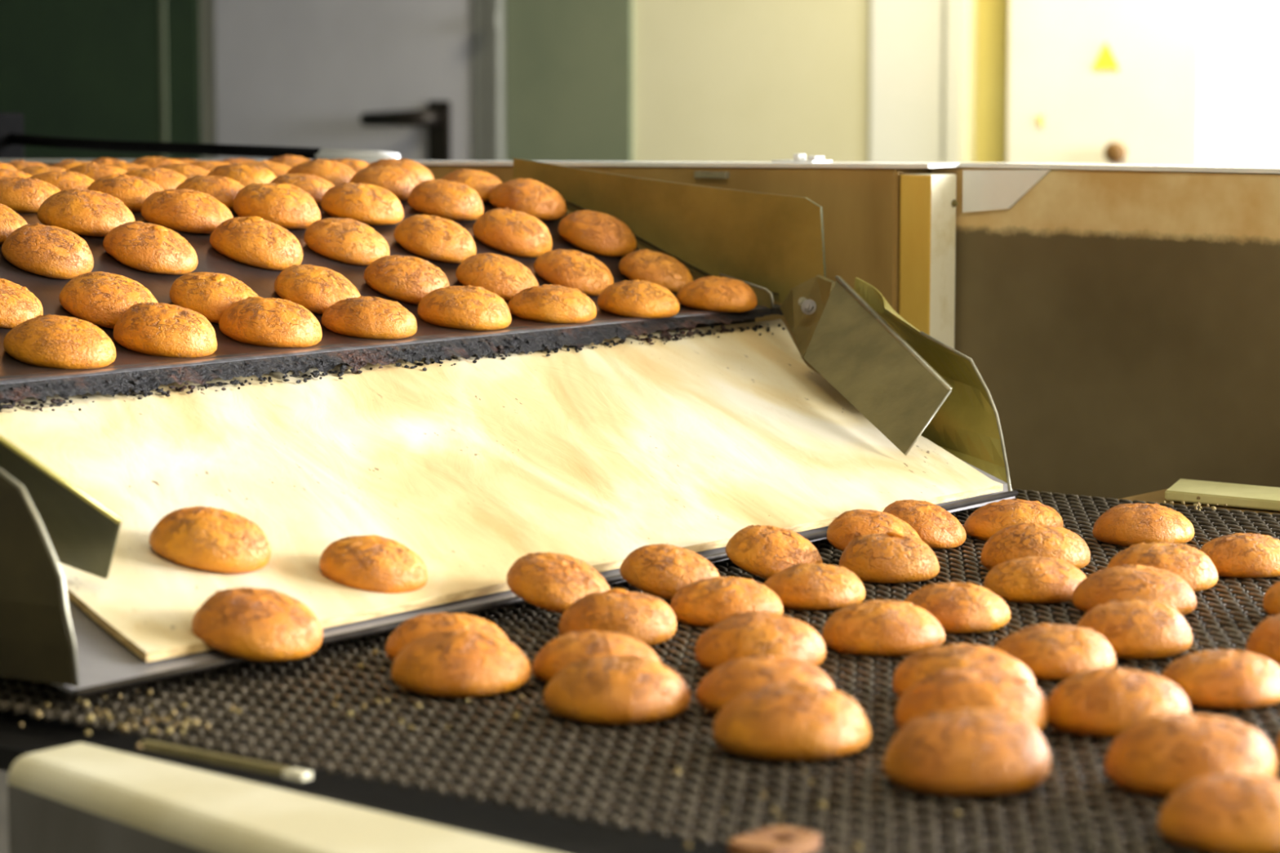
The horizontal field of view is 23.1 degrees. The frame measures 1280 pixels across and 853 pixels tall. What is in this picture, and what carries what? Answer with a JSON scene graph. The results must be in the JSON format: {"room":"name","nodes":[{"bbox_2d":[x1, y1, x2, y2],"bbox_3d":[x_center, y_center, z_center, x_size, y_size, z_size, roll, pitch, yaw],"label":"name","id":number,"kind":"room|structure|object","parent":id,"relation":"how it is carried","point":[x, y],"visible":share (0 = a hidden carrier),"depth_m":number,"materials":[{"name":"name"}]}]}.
{"room":"processing plant","nodes":[
{"label":"processing plant","id":0,"kind":"room"},
{"bbox_2d":[0,769,8,852],"bbox_3d":[-1.415,0.823,3.315,10.200,0.100,8.050,5,8,38],"label":"floor","id":1,"kind":"structure","parent":0,"point":[4,832],"depth_m":4.85,"materials":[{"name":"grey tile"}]},
{"bbox_2d":[0,158,826,412],"bbox_3d":[-0.850,0.317,2.612,1.502,1.063,1.348,5,8,38],"label":"conveyor","id":2,"kind":"object","parent":1,"relation":"on","point":[774,244],"visible":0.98,"depth_m":2.46,"materials":[{"name":"metal"}]},
{"bbox_2d":[0,162,17,170],"bbox_3d":[-0.571,-0.217,2.737,0.066,0.029,0.062,-2,6,-10],"label":"cookie","id":3,"kind":"object","parent":2,"relation":"on","point":[2,165],"visible":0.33,"depth_m":2.73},
{"bbox_2d":[0,203,27,244],"bbox_3d":[-0.479,-0.149,2.290,0.065,0.032,0.060,3,7,24],"label":"cookie","id":4,"kind":"object","parent":2,"relation":"on","point":[10,220],"visible":0.64,"depth_m":2.28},
{"bbox_2d":[0,168,32,179],"bbox_3d":[-0.525,-0.198,2.573,0.067,0.026,0.059,-2,6,-13],"label":"cookie","id":5,"kind":"object","parent":2,"relation":"on","point":[4,173],"visible":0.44,"depth_m":2.56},
{"bbox_2d":[0,278,43,328],"bbox_3d":[-0.439,-0.084,2.138,0.062,0.034,0.055,-6,9,-43],"label":"cookie","id":6,"kind":"object","parent":2,"relation":"on","point":[18,304],"visible":0.91,"depth_m":2.12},
{"bbox_2d":[8,160,48,170],"bbox_3d":[-0.562,-0.229,2.860,0.068,0.029,0.058,-2,6,-11],"label":"cookie","id":7,"kind":"object","parent":2,"relation":"on","point":[18,165],"visible":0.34,"depth_m":2.85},
{"bbox_2d":[0,177,61,213],"bbox_3d":[-0.480,-0.180,2.439,0.064,0.028,0.062,-6,9,-44],"label":"cookie","id":8,"kind":"object","parent":2,"relation":"on","point":[20,194],"visible":0.79,"depth_m":2.41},
{"bbox_2d":[17,165,66,175],"bbox_3d":[-0.515,-0.211,2.694,0.067,0.026,0.062,-2,6,-10],"label":"cookie","id":9,"kind":"object","parent":2,"relation":"on","point":[35,170],"visible":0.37,"depth_m":2.68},
{"bbox_2d":[0,222,93,279],"bbox_3d":[-0.427,-0.127,2.258,0.063,0.040,0.062,2,7,17],"label":"cookie","id":10,"kind":"object","parent":2,"relation":"on","point":[46,251],"visible":0.98,"depth_m":2.24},
{"bbox_2d":[3,314,115,368],"bbox_3d":[-0.386,-0.057,2.086,0.071,0.036,0.070,-5,8,-40],"label":"cookie","id":11,"kind":"object","parent":2,"relation":"on","point":[48,340],"visible":1,"depth_m":2.06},
{"bbox_2d":[28,169,94,191],"bbox_3d":[-0.467,-0.194,2.530,0.068,0.026,0.066,-1,7,-13],"label":"cookie","id":12,"kind":"object","parent":2,"relation":"on","point":[64,180],"visible":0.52,"depth_m":2.51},
{"bbox_2d":[48,159,91,169],"bbox_3d":[-0.507,-0.226,2.817,0.068,0.029,0.058,-2,6,-6],"label":"cookie","id":13,"kind":"object","parent":2,"relation":"on","point":[66,164],"visible":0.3,"depth_m":2.80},
{"bbox_2d":[36,188,134,237],"bbox_3d":[-0.420,-0.162,2.375,0.069,0.036,0.071,4,8,35],"label":"cookie","id":14,"kind":"object","parent":2,"relation":"on","point":[86,212],"visible":0.91,"depth_m":2.35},
{"bbox_2d":[65,162,128,180],"bbox_3d":[-0.459,-0.209,2.652,0.068,0.029,0.058,0,6,3],"label":"cookie","id":15,"kind":"object","parent":2,"relation":"on","point":[95,171],"visible":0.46,"depth_m":2.63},
{"bbox_2d":[58,271,158,328],"bbox_3d":[-0.372,-0.088,2.201,0.065,0.040,0.069,6,9,43],"label":"cookie","id":16,"kind":"object","parent":2,"relation":"on","point":[100,299],"visible":0.86,"depth_m":2.18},
{"bbox_2d":[90,157,128,164],"bbox_3d":[-0.500,-0.237,2.936,0.068,0.029,0.064,0,6,12],"label":"cookie","id":17,"kind":"object","parent":2,"relation":"on","point":[106,161],"visible":0.24,"depth_m":2.92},
{"bbox_2d":[87,173,164,212],"bbox_3d":[-0.408,-0.186,2.492,0.062,0.030,0.060,4,8,33],"label":"cookie","id":18,"kind":"object","parent":2,"relation":"on","point":[132,190],"visible":0.72,"depth_m":2.47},
{"bbox_2d":[111,163,150,172],"bbox_3d":[-0.455,-0.220,2.773,0.067,0.026,0.059,0,6,4],"label":"cookie","id":19,"kind":"object","parent":2,"relation":"on","point":[128,167],"visible":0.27,"depth_m":2.76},
{"bbox_2d":[102,221,198,275],"bbox_3d":[-0.365,-0.133,2.333,0.067,0.039,0.063,-6,9,-43],"label":"cookie","id":20,"kind":"object","parent":2,"relation":"on","point":[148,247],"visible":1,"depth_m":2.31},
{"bbox_2d":[124,167,186,190],"bbox_3d":[-0.404,-0.202,2.608,0.067,0.026,0.059,0,7,-9],"label":"cookie","id":21,"kind":"object","parent":2,"relation":"on","point":[167,179],"visible":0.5,"depth_m":2.59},
{"bbox_2d":[130,156,184,168],"bbox_3d":[-0.446,-0.234,2.894,0.066,0.029,0.062,0,6,9],"label":"cookie","id":22,"kind":"object","parent":2,"relation":"on","point":[153,162],"visible":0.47,"depth_m":2.88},
{"bbox_2d":[113,302,217,357],"bbox_3d":[-0.327,-0.067,2.164,0.069,0.037,0.068,2,7,20],"label":"cookie","id":23,"kind":"object","parent":2,"relation":"on","point":[155,329],"visible":1,"depth_m":2.14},
{"bbox_2d":[156,163,210,178],"bbox_3d":[-0.399,-0.216,2.729,0.067,0.026,0.062,0,6,7],"label":"cookie","id":24,"kind":"object","parent":2,"relation":"on","point":[188,171],"visible":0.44,"depth_m":2.71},
{"bbox_2d":[141,188,233,233],"bbox_3d":[-0.353,-0.168,2.449,0.069,0.034,0.064,2,7,21],"label":"cookie","id":25,"kind":"object","parent":2,"relation":"on","point":[188,211],"visible":0.88,"depth_m":2.43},
{"bbox_2d":[188,160,229,171],"bbox_3d":[-0.393,-0.229,2.850,0.067,0.026,0.059,-1,6,-5],"label":"cookie","id":26,"kind":"object","parent":2,"relation":"on","point":[211,165],"visible":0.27,"depth_m":2.83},
{"bbox_2d":[175,174,244,210],"bbox_3d":[-0.348,-0.191,2.553,0.062,0.028,0.062,-4,7,-30],"label":"cookie","id":27,"kind":"object","parent":2,"relation":"on","point":[224,189],"visible":0.63,"depth_m":2.53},
{"bbox_2d":[169,271,258,324],"bbox_3d":[-0.306,-0.093,2.271,0.065,0.038,0.062,2,7,21],"label":"cookie","id":28,"kind":"object","parent":2,"relation":"on","point":[210,295],"visible":0.8,"depth_m":2.25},
{"bbox_2d":[216,158,254,164],"bbox_3d":[-0.382,-0.241,2.971,0.067,0.026,0.059,0,6,8],"label":"cookie","id":29,"kind":"object","parent":2,"relation":"on","point":[231,161],"visible":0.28,"depth_m":2.96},
{"bbox_2d":[207,163,276,186],"bbox_3d":[-0.341,-0.212,2.685,0.067,0.027,0.063,2,7,8],"label":"cookie","id":30,"kind":"object","parent":2,"relation":"on","point":[246,174],"visible":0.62,"depth_m":2.67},
{"bbox_2d":[209,216,302,270],"bbox_3d":[-0.295,-0.141,2.411,0.067,0.041,0.064,-6,9,-42],"label":"cookie","id":31,"kind":"object","parent":2,"relation":"on","point":[253,241],"visible":1,"depth_m":2.39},
{"bbox_2d":[247,160,291,177],"bbox_3d":[-0.337,-0.225,2.806,0.068,0.026,0.066,-1,6,-4],"label":"cookie","id":32,"kind":"object","parent":2,"relation":"on","point":[277,169],"visible":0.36,"depth_m":2.79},
{"bbox_2d":[218,296,322,347],"bbox_3d":[-0.264,-0.075,2.240,0.069,0.036,0.069,-6,9,-43],"label":"cookie","id":33,"kind":"object","parent":2,"relation":"on","point":[274,322],"visible":1,"depth_m":2.22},
{"bbox_2d":[233,182,320,229],"bbox_3d":[-0.292,-0.178,2.522,0.067,0.036,0.063,4,8,31],"label":"cookie","id":34,"kind":"object","parent":2,"relation":"on","point":[287,206],"visible":0.94,"depth_m":2.50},
{"bbox_2d":[266,155,311,167],"bbox_3d":[-0.328,-0.239,2.927,0.068,0.029,0.064,-1,6,-2],"label":"cookie","id":35,"kind":"object","parent":2,"relation":"on","point":[291,161],"visible":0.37,"depth_m":2.91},
{"bbox_2d":[270,173,334,205],"bbox_3d":[-0.284,-0.199,2.634,0.060,0.027,0.060,3,7,25],"label":"cookie","id":36,"kind":"object","parent":2,"relation":"on","point":[317,187],"visible":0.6,"depth_m":2.62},
{"bbox_2d":[274,264,360,314],"bbox_3d":[-0.242,-0.103,2.355,0.065,0.037,0.062,-5,8,-40],"label":"cookie","id":37,"kind":"object","parent":2,"relation":"on","point":[315,288],"visible":0.85,"depth_m":2.33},
{"bbox_2d":[286,159,355,186],"bbox_3d":[-0.280,-0.221,2.762,0.068,0.029,0.064,2,7,8],"label":"cookie","id":38,"kind":"object","parent":2,"relation":"on","point":[336,173],"visible":0.51,"depth_m":2.74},
{"bbox_2d":[303,217,390,266],"bbox_3d":[-0.232,-0.147,2.484,0.065,0.037,0.061,1,7,11],"label":"cookie","id":39,"kind":"object","parent":2,"relation":"on","point":[344,240],"visible":0.99,"depth_m":2.46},
{"bbox_2d":[330,158,368,173],"bbox_3d":[-0.274,-0.234,2.884,0.067,0.026,0.062,0,6,5],"label":"cookie","id":40,"kind":"object","parent":2,"relation":"on","point":[356,165],"visible":0.26,"depth_m":2.87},
{"bbox_2d":[320,182,404,225],"bbox_3d":[-0.230,-0.185,2.598,0.065,0.035,0.065,3,7,26],"label":"cookie","id":41,"kind":"object","parent":2,"relation":"on","point":[366,203],"visible":0.98,"depth_m":2.58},
{"bbox_2d":[320,295,417,339],"bbox_3d":[-0.200,-0.081,2.311,0.069,0.031,0.062,3,7,24],"label":"cookie","id":42,"kind":"object","parent":2,"relation":"on","point":[361,317],"visible":1,"depth_m":2.29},
{"bbox_2d":[349,165,419,200],"bbox_3d":[-0.222,-0.211,2.718,0.063,0.030,0.060,3,7,25],"label":"cookie","id":43,"kind":"object","parent":2,"relation":"on","point":[399,181],"visible":0.77,"depth_m":2.70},
{"bbox_2d":[365,158,434,183],"bbox_3d":[-0.221,-0.229,2.841,0.068,0.027,0.064,1,7,3],"label":"cookie","id":44,"kind":"object","parent":2,"relation":"on","point":[421,173],"visible":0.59,"depth_m":2.82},
{"bbox_2d":[364,254,449,305],"bbox_3d":[-0.181,-0.114,2.436,0.062,0.038,0.062,4,7,29],"label":"cookie","id":45,"kind":"object","parent":2,"relation":"on","point":[409,279],"visible":0.83,"depth_m":2.42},
{"bbox_2d":[393,214,476,263],"bbox_3d":[-0.167,-0.153,2.556,0.065,0.039,0.062,-5,8,-39],"label":"cookie","id":46,"kind":"object","parent":2,"relation":"on","point":[433,237],"visible":1,"depth_m":2.54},
{"bbox_2d":[407,178,484,221],"bbox_3d":[-0.166,-0.194,2.676,0.062,0.035,0.064,-6,9,-42],"label":"cookie","id":47,"kind":"object","parent":2,"relation":"on","point":[451,200],"visible":0.99,"depth_m":2.65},
{"bbox_2d":[417,284,511,330],"bbox_3d":[-0.134,-0.091,2.391,0.066,0.034,0.066,-6,9,-45],"label":"cookie","id":48,"kind":"object","parent":2,"relation":"on","point":[470,308],"visible":1,"depth_m":2.37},
{"bbox_2d":[440,168,502,202],"bbox_3d":[-0.149,-0.214,2.776,0.061,0.029,0.061,-6,9,-41],"label":"cookie","id":49,"kind":"object","parent":2,"relation":"on","point":[482,182],"visible":0.62,"depth_m":2.76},
{"bbox_2d":[455,253,538,302],"bbox_3d":[-0.115,-0.119,2.510,0.066,0.038,0.062,-6,9,-44],"label":"cookie","id":50,"kind":"object","parent":2,"relation":"on","point":[506,277],"visible":0.9,"depth_m":2.49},
{"bbox_2d":[472,207,552,257],"bbox_3d":[-0.107,-0.163,2.631,0.065,0.041,0.064,4,8,33],"label":"cookie","id":51,"kind":"object","parent":2,"relation":"on","point":[507,230],"visible":0.98,"depth_m":2.61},
{"bbox_2d":[488,177,566,220],"bbox_3d":[-0.098,-0.199,2.747,0.065,0.036,0.063,-6,9,-42],"label":"cookie","id":52,"kind":"object","parent":2,"relation":"on","point":[533,197],"visible":0.99,"depth_m":2.73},
{"bbox_2d":[507,284,596,324],"bbox_3d":[-0.069,-0.097,2.462,0.068,0.030,0.062,3,7,23],"label":"cookie","id":53,"kind":"object","parent":2,"relation":"on","point":[553,304],"visible":0.99,"depth_m":2.44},
{"bbox_2d":[533,248,613,296],"bbox_3d":[-0.054,-0.127,2.584,0.064,0.037,0.062,-5,8,-37],"label":"cookie","id":54,"kind":"object","parent":2,"relation":"on","point":[572,268],"visible":0.91,"depth_m":2.56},
{"bbox_2d":[557,209,636,257],"bbox_3d":[-0.037,-0.167,2.704,0.066,0.039,0.062,-6,8,-41],"label":"cookie","id":55,"kind":"object","parent":2,"relation":"on","point":[600,233],"visible":0.98,"depth_m":2.68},
{"bbox_2d":[597,280,679,318],"bbox_3d":[-0.001,-0.103,2.527,0.063,0.030,0.062,-4,7,-29],"label":"cookie","id":56,"kind":"object","parent":2,"relation":"on","point":[642,299],"visible":1,"depth_m":2.50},
{"bbox_2d":[618,248,693,293],"bbox_3d":[0.013,-0.132,2.655,0.061,0.036,0.058,-6,9,-43],"label":"cookie","id":57,"kind":"object","parent":2,"relation":"on","point":[664,270],"visible":0.86,"depth_m":2.64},
{"bbox_2d":[676,275,757,312],"bbox_3d":[0.065,-0.110,2.599,0.065,0.029,0.062,-6,9,-42],"label":"cookie","id":58,"kind":"object","parent":2,"relation":"on","point":[711,293],"visible":1,"depth_m":2.58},
{"bbox_2d":[0,478,1279,852],"bbox_3d":[0.197,0.525,1.820,1.370,0.828,1.417,5,8,38],"label":"conveyor","id":59,"kind":"object","parent":1,"relation":"on","point":[322,779],"visible":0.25,"depth_m":1.47,"materials":[{"name":"metal"}]},
{"bbox_2d":[385,612,509,661],"bbox_3d":[-0.104,0.114,1.705,0.068,0.026,0.063,0,6,-4],"label":"cookie","id":60,"kind":"object","parent":59,"relation":"on","point":[420,625],"visible":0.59,"depth_m":1.69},
{"bbox_2d":[391,629,531,697],"bbox_3d":[-0.093,0.120,1.631,0.069,0.031,0.068,-6,8,-41],"label":"cookie","id":61,"kind":"object","parent":59,"relation":"on","point":[462,663],"visible":1,"depth_m":1.61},
{"bbox_2d":[0,275,1017,697],"bbox_3d":[-0.107,-0.003,2.081,0.416,0.164,1.165,5,8,40],"label":"chute","id":62,"kind":"object","parent":59,"relation":"on","point":[596,456],"visible":0.91,"depth_m":2.07,"materials":[{"name":"wood"}]},
{"bbox_2d":[149,506,271,573],"bbox_3d":[-0.245,0.064,1.793,0.063,0.036,0.064,6,9,44],"label":"cookie","id":63,"kind":"object","parent":62,"relation":"on","point":[211,539],"visible":1,"depth_m":1.77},
{"bbox_2d":[191,586,322,661],"bbox_3d":[-0.205,0.105,1.679,0.065,0.036,0.066,4,7,30],"label":"cookie","id":64,"kind":"object","parent":62,"relation":"on","point":[248,623],"visible":1,"depth_m":1.66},
{"bbox_2d":[319,534,427,593],"bbox_3d":[-0.154,0.079,1.814,0.061,0.031,0.056,1,6,6],"label":"cookie","id":65,"kind":"object","parent":62,"relation":"on","point":[372,562],"visible":1,"depth_m":1.80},
{"bbox_2d":[51,459,1015,694],"bbox_3d":[-0.105,0.027,2.090,0.373,0.101,1.041,5,8,38],"label":"tray","id":66,"kind":"object","parent":62,"relation":"on","point":[122,611],"depth_m":1.93,"materials":[{"name":"wood"}]},
{"bbox_2d":[506,551,610,613],"bbox_3d":[-0.048,0.091,1.823,0.060,0.033,0.059,-4,8,-33],"label":"cookie","id":67,"kind":"object","parent":59,"relation":"on","point":[548,580],"visible":0.92,"depth_m":1.80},
{"bbox_2d":[532,630,661,682],"bbox_3d":[-0.022,0.121,1.650,0.068,0.026,0.063,0,6,2],"label":"cookie","id":68,"kind":"object","parent":59,"relation":"on","point":[568,648],"visible":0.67,"depth_m":1.63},
{"bbox_2d":[542,653,690,724],"bbox_3d":[-0.011,0.129,1.564,0.074,0.029,0.070,0,6,-1],"label":"cookie","id":69,"kind":"object","parent":59,"relation":"on","point":[607,689],"visible":1,"depth_m":1.54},
{"bbox_2d":[558,588,676,646],"bbox_3d":[-0.013,0.106,1.761,0.066,0.030,0.060,0,6,-3],"label":"cookie","id":70,"kind":"object","parent":59,"relation":"on","point":[646,618],"visible":0.86,"depth_m":1.74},
{"bbox_2d":[19,496,1226,849],"bbox_3d":[0.215,0.112,1.836,0.488,0.005,1.122,5,8,38],"label":"crumbs","id":71,"kind":"object","parent":59,"relation":"on","point":[124,727],"visible":0.83,"depth_m":1.55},
{"bbox_2d":[619,543,719,599],"bbox_3d":[0.019,0.088,1.904,0.057,0.034,0.057,6,9,44],"label":"cookie","id":72,"kind":"object","parent":59,"relation":"on","point":[660,570],"visible":0.85,"depth_m":1.89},
{"bbox_2d":[670,576,783,626],"bbox_3d":[0.051,0.101,1.829,0.066,0.026,0.059,-1,6,-6],"label":"cookie","id":73,"kind":"object","parent":59,"relation":"on","point":[708,602],"visible":0.87,"depth_m":1.81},
{"bbox_2d":[694,610,826,670],"bbox_3d":[0.065,0.115,1.686,0.071,0.030,0.067,0,6,-2],"label":"cookie","id":74,"kind":"object","parent":59,"relation":"on","point":[748,633],"visible":0.74,"depth_m":1.67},
{"bbox_2d":[696,653,835,713],"bbox_3d":[0.064,0.129,1.572,0.068,0.028,0.068,-4,8,-32],"label":"cookie","id":75,"kind":"object","parent":59,"relation":"on","point":[734,677],"visible":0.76,"depth_m":1.56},
{"bbox_2d":[725,524,822,578],"bbox_3d":[0.085,0.080,1.986,0.059,0.034,0.058,-5,8,-39],"label":"cookie","id":76,"kind":"object","parent":59,"relation":"on","point":[762,551],"visible":0.91,"depth_m":1.97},
{"bbox_2d":[712,681,871,760],"bbox_3d":[0.072,0.137,1.480,0.075,0.032,0.064,0,6,4],"label":"cookie","id":77,"kind":"object","parent":59,"relation":"on","point":[794,721],"visible":1,"depth_m":1.46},
{"bbox_2d":[763,563,865,609],"bbox_3d":[0.104,0.095,1.886,0.064,0.025,0.059,0,6,-2],"label":"cookie","id":78,"kind":"object","parent":59,"relation":"on","point":[804,586],"visible":0.91,"depth_m":1.86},
{"bbox_2d":[826,509,921,551],"bbox_3d":[0.154,0.072,2.058,0.062,0.035,0.059,-6,9,-42],"label":"cookie","id":79,"kind":"object","parent":59,"relation":"on","point":[848,526],"visible":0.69,"depth_m":2.04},
{"bbox_2d":[822,600,945,655],"bbox_3d":[0.135,0.110,1.742,0.069,0.027,0.061,-1,7,-11],"label":"cookie","id":80,"kind":"object","parent":59,"relation":"on","point":[871,627],"visible":0.98,"depth_m":1.72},
{"bbox_2d":[838,531,939,582],"bbox_3d":[0.157,0.081,1.985,0.064,0.030,0.060,-1,7,-9],"label":"cookie","id":81,"kind":"object","parent":59,"relation":"on","point":[891,557],"visible":0.96,"depth_m":1.96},
{"bbox_2d":[882,499,966,548],"bbox_3d":[0.191,0.066,2.121,0.056,0.030,0.054,-5,8,-40],"label":"cookie","id":82,"kind":"object","parent":59,"relation":"on","point":[935,526],"visible":0.89,"depth_m":2.10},
{"bbox_2d":[902,582,1010,633],"bbox_3d":[0.181,0.103,1.810,0.064,0.026,0.061,1,7,11],"label":"cookie","id":83,"kind":"object","parent":59,"relation":"on","point":[958,607],"visible":0.81,"depth_m":1.79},
{"bbox_2d":[892,643,1036,697],"bbox_3d":[0.165,0.126,1.598,0.073,0.028,0.064,1,7,11],"label":"cookie","id":84,"kind":"object","parent":59,"relation":"on","point":[917,666],"visible":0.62,"depth_m":1.59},
{"bbox_2d":[883,707,1050,795],"bbox_3d":[0.148,0.144,1.411,0.076,0.034,0.071,-1,7,-11],"label":"cookie","id":85,"kind":"object","parent":59,"relation":"on","point":[965,751],"visible":1,"depth_m":1.39,"materials":[{"name":"food"}]},
{"bbox_2d":[894,667,1048,732],"bbox_3d":[0.160,0.133,1.514,0.074,0.032,0.066,-1,6,-7],"label":"cookie","id":86,"kind":"object","parent":59,"relation":"on","point":[947,690],"visible":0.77,"depth_m":1.50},
{"bbox_2d":[963,498,1063,540],"bbox_3d":[0.257,0.063,2.156,0.069,0.027,0.061,-1,6,-6],"label":"cookie","id":87,"kind":"object","parent":59,"relation":"on","point":[990,518],"visible":0.78,"depth_m":2.14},
{"bbox_2d":[983,555,1086,603],"bbox_3d":[0.242,0.092,1.910,0.065,0.025,0.057,0,6,4],"label":"cookie","id":88,"kind":"object","parent":59,"relation":"on","point":[1033,579],"visible":0.9,"depth_m":1.89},
{"bbox_2d":[980,522,1090,569],"bbox_3d":[0.255,0.076,2.022,0.071,0.030,0.061,0,6,-4],"label":"cookie","id":89,"kind":"object","parent":59,"relation":"on","point":[1020,540],"visible":0.81,"depth_m":2.00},
{"bbox_2d":[993,622,1116,680],"bbox_3d":[0.220,0.118,1.672,0.067,0.026,0.062,1,6,5],"label":"cookie","id":90,"kind":"object","parent":59,"relation":"on","point":[1051,651],"visible":0.79,"depth_m":1.65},
{"bbox_2d":[1047,667,1191,737],"bbox_3d":[0.233,0.132,1.530,0.072,0.030,0.062,0,6,-3],"label":"cookie","id":91,"kind":"object","parent":59,"relation":"on","point":[1104,702],"visible":0.91,"depth_m":1.51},
{"bbox_2d":[1071,564,1196,616],"bbox_3d":[0.294,0.096,1.857,0.070,0.028,0.070,-4,8,-31],"label":"cookie","id":92,"kind":"object","parent":59,"relation":"on","point":[1122,582],"visible":0.84,"depth_m":1.84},
{"bbox_2d":[1076,600,1192,658],"bbox_3d":[0.272,0.110,1.731,0.066,0.029,0.061,1,6,7],"label":"cookie","id":93,"kind":"object","parent":59,"relation":"on","point":[1133,628],"visible":0.88,"depth_m":1.71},
{"bbox_2d":[1092,502,1194,546],"bbox_3d":[0.343,0.065,2.136,0.070,0.027,0.064,0,6,-2],"label":"cookie","id":94,"kind":"object","parent":59,"relation":"on","point":[1122,524],"visible":0.92,"depth_m":2.12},
{"bbox_2d":[1106,542,1217,591],"bbox_3d":[0.324,0.086,1.948,0.069,0.028,0.065,0,6,0],"label":"cookie","id":95,"kind":"object","parent":59,"relation":"on","point":[1187,562],"visible":0.72,"depth_m":1.93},
{"bbox_2d":[1104,712,1276,797],"bbox_3d":[0.246,0.145,1.403,0.076,0.033,0.068,1,7,8],"label":"cookie","id":96,"kind":"object","parent":59,"relation":"on","point":[1158,755],"visible":0.88,"depth_m":1.38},
{"bbox_2d":[1157,773,1279,852],"bbox_3d":[0.251,0.159,1.305,0.072,0.028,0.067,0,6,-4],"label":"cookie","id":97,"kind":"object","parent":59,"relation":"on","point":[1229,813],"visible":1,"depth_m":1.28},
{"bbox_2d":[1160,648,1279,709],"bbox_3d":[0.299,0.127,1.599,0.067,0.026,0.065,-1,7,-11],"label":"cookie","id":98,"kind":"object","parent":59,"relation":"on","point":[1233,679],"visible":0.97,"depth_m":1.58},
{"bbox_2d":[1200,533,1279,577],"bbox_3d":[0.388,0.081,2.005,0.065,0.025,0.058,-1,6,-7],"label":"cookie","id":99,"kind":"object","parent":59,"relation":"on","point":[1242,555],"visible":0.8,"depth_m":1.98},
{"bbox_2d":[1245,613,1279,666],"bbox_3d":[0.361,0.114,1.700,0.063,0.028,0.059,0,6,3],"label":"cookie","id":100,"kind":"object","parent":59,"relation":"on","point":[1264,641],"visible":0.8,"depth_m":1.69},
{"bbox_2d":[1262,581,1279,616],"bbox_3d":[0.399,0.100,1.843,0.065,0.025,0.057,1,6,6],"label":"cookie","id":101,"kind":"object","parent":59,"relation":"on","point":[1271,601],"visible":0.92,"depth_m":1.84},
{"bbox_2d":[0,153,1279,498],"bbox_3d":[0.046,0.261,2.998,1.800,1.048,0.246,5,8,38],"label":"frame","id":102,"kind":"object","parent":1,"relation":"on","point":[1120,322],"visible":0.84,"depth_m":2.61,"materials":[{"name":"brown paint"}]},
{"bbox_2d":[0,112,399,159],"bbox_3d":[-0.527,-0.312,3.408,0.715,0.054,0.040,5,8,38],"label":"rod","id":103,"kind":"object","parent":102,"relation":"attached to","point":[13,140],"visible":0.84,"depth_m":3.41,"materials":[{"name":"black metal"}]},
{"bbox_2d":[634,0,977,162],"bbox_3d":[1.029,-1.062,6.193,10.200,3.000,0.200,5,8,38],"label":"wall","id":104,"kind":"structure","parent":0,"point":[715,80],"depth_m":6.73,"materials":[{"name":"beige paint"}]},
{"bbox_2d":[0,0,202,159],"bbox_3d":[-1.982,-1.315,8.434,2.280,3.000,0.020,5,8,38],"label":"wall","id":105,"kind":"structure","parent":104,"relation":"attached to","point":[73,68],"depth_m":7.98,"materials":[{"name":"green paint"}]},
{"bbox_2d":[160,0,168,158],"bbox_3d":[-1.189,-1.243,7.792,0.015,3.000,0.003,5,8,38],"label":"trim","id":106,"kind":"structure","parent":104,"relation":"attached to","point":[162,9],"depth_m":7.83,"materials":[{"name":"green paint"}]},
{"bbox_2d":[200,0,216,159],"bbox_3d":[-1.056,-0.811,7.752,0.067,2.150,0.015,5,8,38],"label":"trim","id":107,"kind":"structure","parent":104,"relation":"attached to","point":[207,61],"depth_m":7.75,"materials":[{"name":"paint"}]},
{"bbox_2d":[213,0,500,160],"bbox_3d":[-0.686,-0.746,7.402,0.955,2.080,0.110,5,8,38],"label":"door","id":108,"kind":"structure","parent":104,"relation":"in","point":[407,78],"depth_m":7.41,"materials":[{"name":"grey paint"}]},
{"bbox_2d":[487,0,506,160],"bbox_3d":[-0.325,-0.744,7.162,0.030,2.150,0.035,5,8,38],"label":"trim","id":109,"kind":"structure","parent":104,"relation":"attached to","point":[496,39],"depth_m":7.15,"materials":[{"name":"grey paint"}]},
{"bbox_2d":[505,0,634,160],"bbox_3d":[-0.159,-1.153,6.998,0.364,3.000,0.012,5,8,38],"label":"wall","id":110,"kind":"structure","parent":104,"relation":"attached to","point":[570,64],"depth_m":7.03,"materials":[{"name":"green paint"}]},
{"bbox_2d":[870,0,945,162],"bbox_3d":[0.552,-1.089,6.435,0.175,3.000,0.012,5,8,38],"label":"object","id":111,"kind":"structure","parent":104,"relation":"attached to","point":[908,37],"depth_m":6.47,"materials":[{"name":"white paint"}]},
{"bbox_2d":[944,0,968,162],"bbox_3d":[0.646,-1.080,6.350,0.035,3.000,0.030,5,8,38],"label":"trim","id":112,"kind":"structure","parent":104,"relation":"attached to","point":[957,11],"depth_m":6.38,"materials":[{"name":"white paint"}]},
{"bbox_2d":[974,0,1008,162],"bbox_3d":[0.735,-1.073,6.292,0.125,3.000,0.010,5,8,38],"label":"trim","id":113,"kind":"structure","parent":104,"relation":"attached to","point":[993,15],"depth_m":6.35,"materials":[{"name":"yellow paint"}]},
{"bbox_2d":[1006,0,1216,164],"bbox_3d":[0.914,-0.551,6.123,0.428,2.000,0.130,5,8,38],"label":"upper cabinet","id":114,"kind":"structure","parent":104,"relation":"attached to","point":[1132,82],"depth_m":6.07,"materials":[{"name":"paint"}]},
{"bbox_2d":[1213,0,1279,166],"bbox_3d":[1.267,-1.023,5.846,0.393,3.000,0.050,5,8,38],"label":"wall","id":115,"kind":"structure","parent":104,"relation":"attached to","point":[1246,131],"depth_m":5.95,"materials":[{"name":"white paint"}]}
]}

